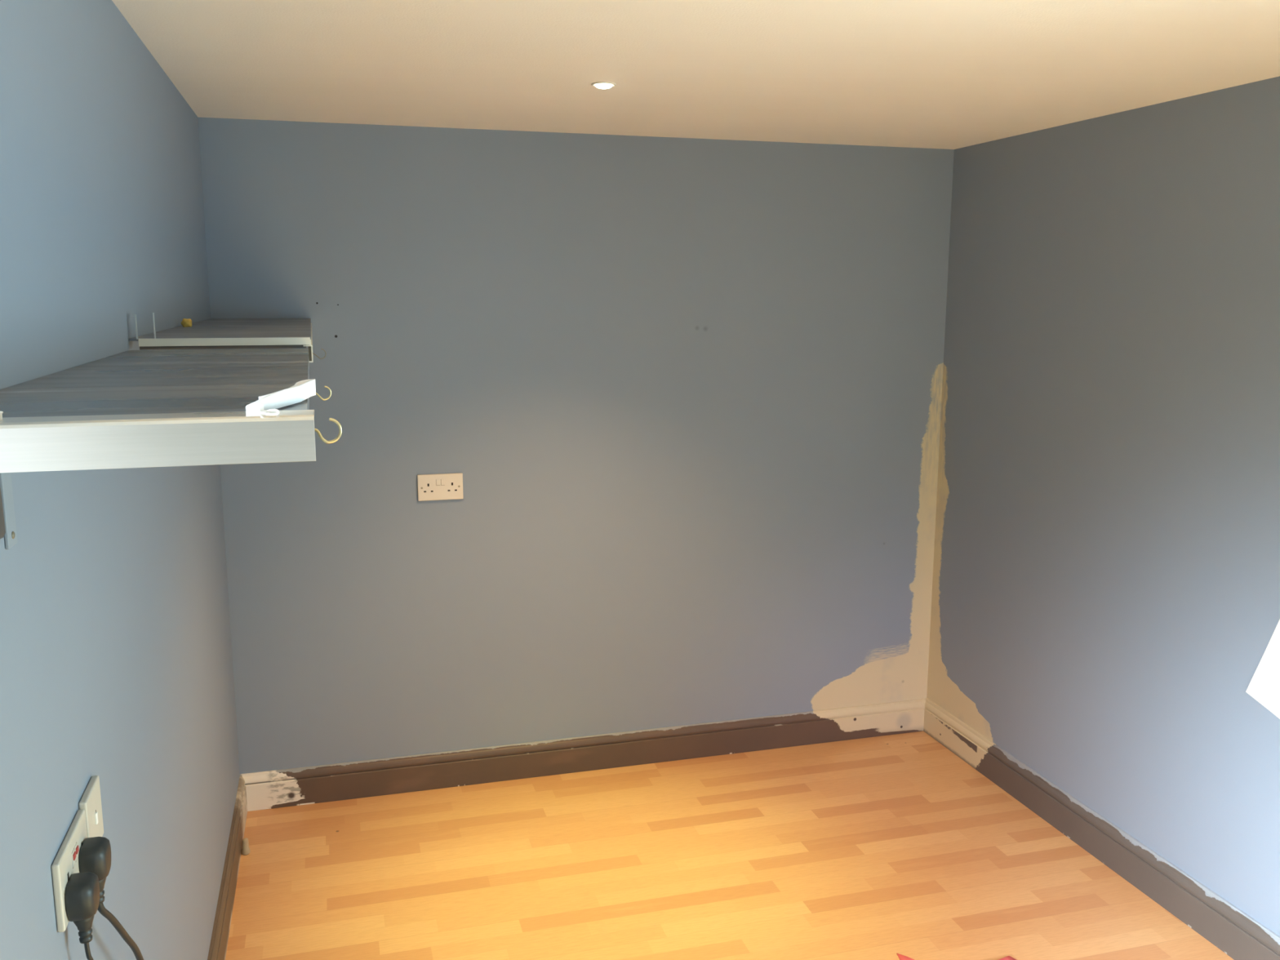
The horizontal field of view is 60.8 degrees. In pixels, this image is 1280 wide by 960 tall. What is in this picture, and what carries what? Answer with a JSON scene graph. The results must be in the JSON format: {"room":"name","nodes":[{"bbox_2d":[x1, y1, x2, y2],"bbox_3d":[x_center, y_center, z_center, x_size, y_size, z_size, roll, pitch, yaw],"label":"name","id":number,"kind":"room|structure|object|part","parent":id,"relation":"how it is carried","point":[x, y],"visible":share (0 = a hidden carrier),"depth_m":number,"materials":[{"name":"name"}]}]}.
{"room":"empty room","nodes":[
{"label":"empty room","id":0,"kind":"room"},
{"bbox_2d":[0,0,239,959],"bbox_3d":[-0.715,0.388,1.179,0.100,2.169,4.600,-3,10,-16],"label":"wall","id":1,"kind":"structure","parent":0,"point":[116,658],"depth_m":1.67,"materials":[{"name":"blue paint"}]},
{"bbox_2d":[0,472,17,549],"bbox_3d":[-0.540,-0.009,1.157,0.260,0.161,0.094,-3,10,-16],"label":"shelf bracket","id":2,"kind":"object","parent":1,"relation":"attached to","point":[7,518],"visible":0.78,"depth_m":1.15,"materials":[{"name":"metal"}]},
{"bbox_2d":[51,808,87,932],"bbox_3d":[-0.699,0.478,1.344,0.011,0.086,0.146,-3,10,-16],"label":"double socket","id":3,"kind":"object","parent":1,"relation":"attached to","point":[65,864],"visible":0.77,"depth_m":1.30,"materials":[{"name":"white plastic"}]},
{"bbox_2d":[71,848,75,868],"bbox_3d":[-0.693,0.463,1.335,0.004,0.021,0.013,-3,10,-16],"label":"rocker switch","id":4,"kind":"object","parent":3,"relation":"attached to","point":[73,850],"depth_m":1.33,"materials":[{"name":"white plastic"}]},
{"bbox_2d":[74,842,79,861],"bbox_3d":[-0.698,0.461,1.350,0.004,0.021,0.013,-3,10,-16],"label":"rocker switch","id":5,"kind":"object","parent":3,"relation":"attached to","point":[76,844],"depth_m":1.35,"materials":[{"name":"white plastic"}]},
{"bbox_2d":[65,871,99,959],"bbox_3d":[-0.655,0.949,1.413,0.097,0.963,0.066,-7,12,-35],"label":"plug","id":6,"kind":"object","parent":3,"relation":"in","point":[82,889],"visible":1,"depth_m":1.30,"materials":[{"name":"black plastic"}]},
{"bbox_2d":[79,836,143,959],"bbox_3d":[-0.693,0.921,1.553,0.057,0.969,0.230,-1,10,-5],"label":"plug","id":7,"kind":"object","parent":3,"relation":"in","point":[95,853],"visible":0.77,"depth_m":1.38,"materials":[{"name":"black plastic"}]},
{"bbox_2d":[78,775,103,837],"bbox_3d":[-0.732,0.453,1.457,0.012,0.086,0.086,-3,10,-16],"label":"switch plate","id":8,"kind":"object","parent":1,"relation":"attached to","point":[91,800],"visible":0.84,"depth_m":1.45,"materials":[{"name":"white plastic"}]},
{"bbox_3d":[-0.727,0.452,1.458,0.003,0.016,0.006,-3,10,-16],"label":"lever","id":9,"kind":"part","parent":8,"relation":"part of","materials":[{"name":"paint"}]},
{"bbox_2d":[0,348,342,472],"bbox_3d":[-0.572,-0.125,1.412,0.344,0.047,1.156,-3,10,-16],"label":"wall shelf","id":10,"kind":"object","parent":1,"relation":"attached to","point":[128,409],"visible":0.97,"depth_m":0.91,"materials":[{"name":"wood"}]},
{"bbox_3d":[-0.586,-0.137,1.407,0.317,0.004,1.154,-3,10,-16],"label":"shelf","id":11,"kind":"part","parent":10,"relation":"part of","materials":[{"name":"grey wood"}]},
{"bbox_3d":[-0.431,-0.032,0.884,0.322,0.039,0.048,-3,10,-16],"label":"trim","id":12,"kind":"part","parent":10,"relation":"part of","materials":[{"name":"metal"}]},
{"bbox_2d":[245,378,315,415],"bbox_3d":[-0.321,-0.074,0.975,0.031,0.018,0.183,-1,10,-6],"label":"strap","id":13,"kind":"object","parent":10,"relation":"on","point":[302,390],"visible":1,"depth_m":0.97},
{"bbox_2d":[207,776,247,959],"bbox_3d":[-0.661,1.396,1.370,0.018,0.118,4.600,-3,10,-16],"label":"baseboard","id":14,"kind":"structure","parent":1,"relation":"attached to","point":[221,926],"depth_m":2.98,"materials":[{"name":"paint"}]},
{"bbox_2d":[128,312,326,362],"bbox_3d":[-0.935,-0.374,2.643,0.332,0.091,1.453,-3,10,-16],"label":"wall shelf","id":15,"kind":"object","parent":1,"relation":"attached to","point":[212,333],"visible":1,"depth_m":2.04,"materials":[{"name":"wood"}]},
{"bbox_2d":[181,318,191,327],"bbox_3d":[-1.053,-0.366,2.534,0.022,0.020,0.020,4,10,20],"label":"lump","id":16,"kind":"object","parent":15,"relation":"on","point":[185,322],"visible":1,"depth_m":2.53,"materials":[{"name":"yellow"}]},
{"bbox_3d":[-0.948,-0.372,2.640,0.306,0.004,1.451,-3,10,-16],"label":"shelf","id":17,"kind":"part","parent":15,"relation":"part of","materials":[{"name":"grey wood"}]},
{"bbox_2d":[197,117,954,773],"bbox_3d":[-0.107,-0.056,3.757,2.701,2.169,0.100,-3,10,-16],"label":"wall","id":18,"kind":"structure","parent":0,"point":[685,394],"depth_m":3.66,"materials":[{"name":"paint"}]},
{"bbox_2d":[417,472,463,501],"bbox_3d":[-0.651,0.023,3.555,0.146,0.086,0.010,-3,10,-16],"label":"double socket","id":19,"kind":"object","parent":18,"relation":"attached to","point":[440,486],"visible":1,"depth_m":3.55,"materials":[{"name":"beige plastic"}]},
{"bbox_2d":[435,479,439,485],"bbox_3d":[-0.657,0.008,3.547,0.013,0.021,0.002,-3,10,-16],"label":"rocker switch","id":20,"kind":"object","parent":19,"relation":"attached to","point":[437,481],"depth_m":3.55,"materials":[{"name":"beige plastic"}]},
{"bbox_2d":[440,479,444,485],"bbox_3d":[-0.642,0.007,3.551,0.013,0.021,0.002,-3,10,-16],"label":"rocker switch","id":21,"kind":"object","parent":19,"relation":"attached to","point":[442,481],"depth_m":3.55,"materials":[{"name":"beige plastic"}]},
{"bbox_2d":[240,698,925,811],"bbox_3d":[-0.093,0.961,3.875,2.501,0.124,0.018,-3,10,-16],"label":"baseboard","id":22,"kind":"structure","parent":18,"relation":"attached to","point":[269,789],"depth_m":3.83,"materials":[{"name":"paint"}]},
{"bbox_2d":[111,0,1279,149],"bbox_3d":[0.539,-0.787,1.337,2.701,0.100,4.800,-3,10,-16],"label":"ceiling","id":23,"kind":"structure","parent":0,"point":[944,74],"depth_m":2.38,"materials":[{"name":"paint"}]},
{"bbox_2d":[591,81,616,88],"bbox_3d":[-0.088,-0.961,2.661,0.060,0.011,0.060,-3,10,-16],"label":"recessed light","id":24,"kind":"object","parent":23,"relation":"in","point":[602,85],"visible":1,"depth_m":2.65,"materials":[{"name":"paint"}]},
{"bbox_2d":[225,731,1233,959],"bbox_3d":[0.533,1.449,1.723,2.701,0.100,4.800,-3,10,-16],"label":"floor","id":25,"kind":"structure","parent":0,"point":[882,847],"depth_m":3.20,"materials":[{"name":"laminate"}]},
{"bbox_2d":[241,837,250,855],"bbox_3d":[-1.186,1.100,3.277,0.024,0.048,0.024,-3,10,-16],"label":"door stop","id":26,"kind":"object","parent":25,"relation":"on","point":[246,850],"visible":1,"depth_m":3.27,"materials":[{"name":"plastic"}]},
{"bbox_2d":[897,953,1016,959],"bbox_3d":[0.864,1.237,2.550,0.450,0.037,0.469,0,10,2],"label":"cloth","id":27,"kind":"object","parent":25,"relation":"on","point":[900,957],"visible":1,"depth_m":2.76,"materials":[{"name":"fabric"}]},
{"bbox_2d":[926,75,1279,936],"bbox_3d":[1.787,0.274,1.881,0.100,2.169,4.600,-3,10,-16],"label":"wall","id":28,"kind":"structure","parent":0,"point":[1105,611],"depth_m":3.09,"materials":[{"name":"paint"}]},
{"bbox_2d":[923,697,1279,959],"bbox_3d":[1.727,1.282,2.039,0.018,0.128,4.600,-3,10,-16],"label":"baseboard","id":29,"kind":"structure","parent":28,"relation":"attached to","point":[1223,924],"depth_m":3.19,"materials":[{"name":"paint"}]},
{"bbox_2d":[1245,619,1279,719],"bbox_3d":[1.568,0.409,2.487,0.004,0.482,0.424,-3,10,-16],"label":"paper sheet","id":30,"kind":"object","parent":28,"relation":"attached to","point":[1264,686],"visible":1,"depth_m":2.64,"materials":[{"name":"white paper"}]}
]}

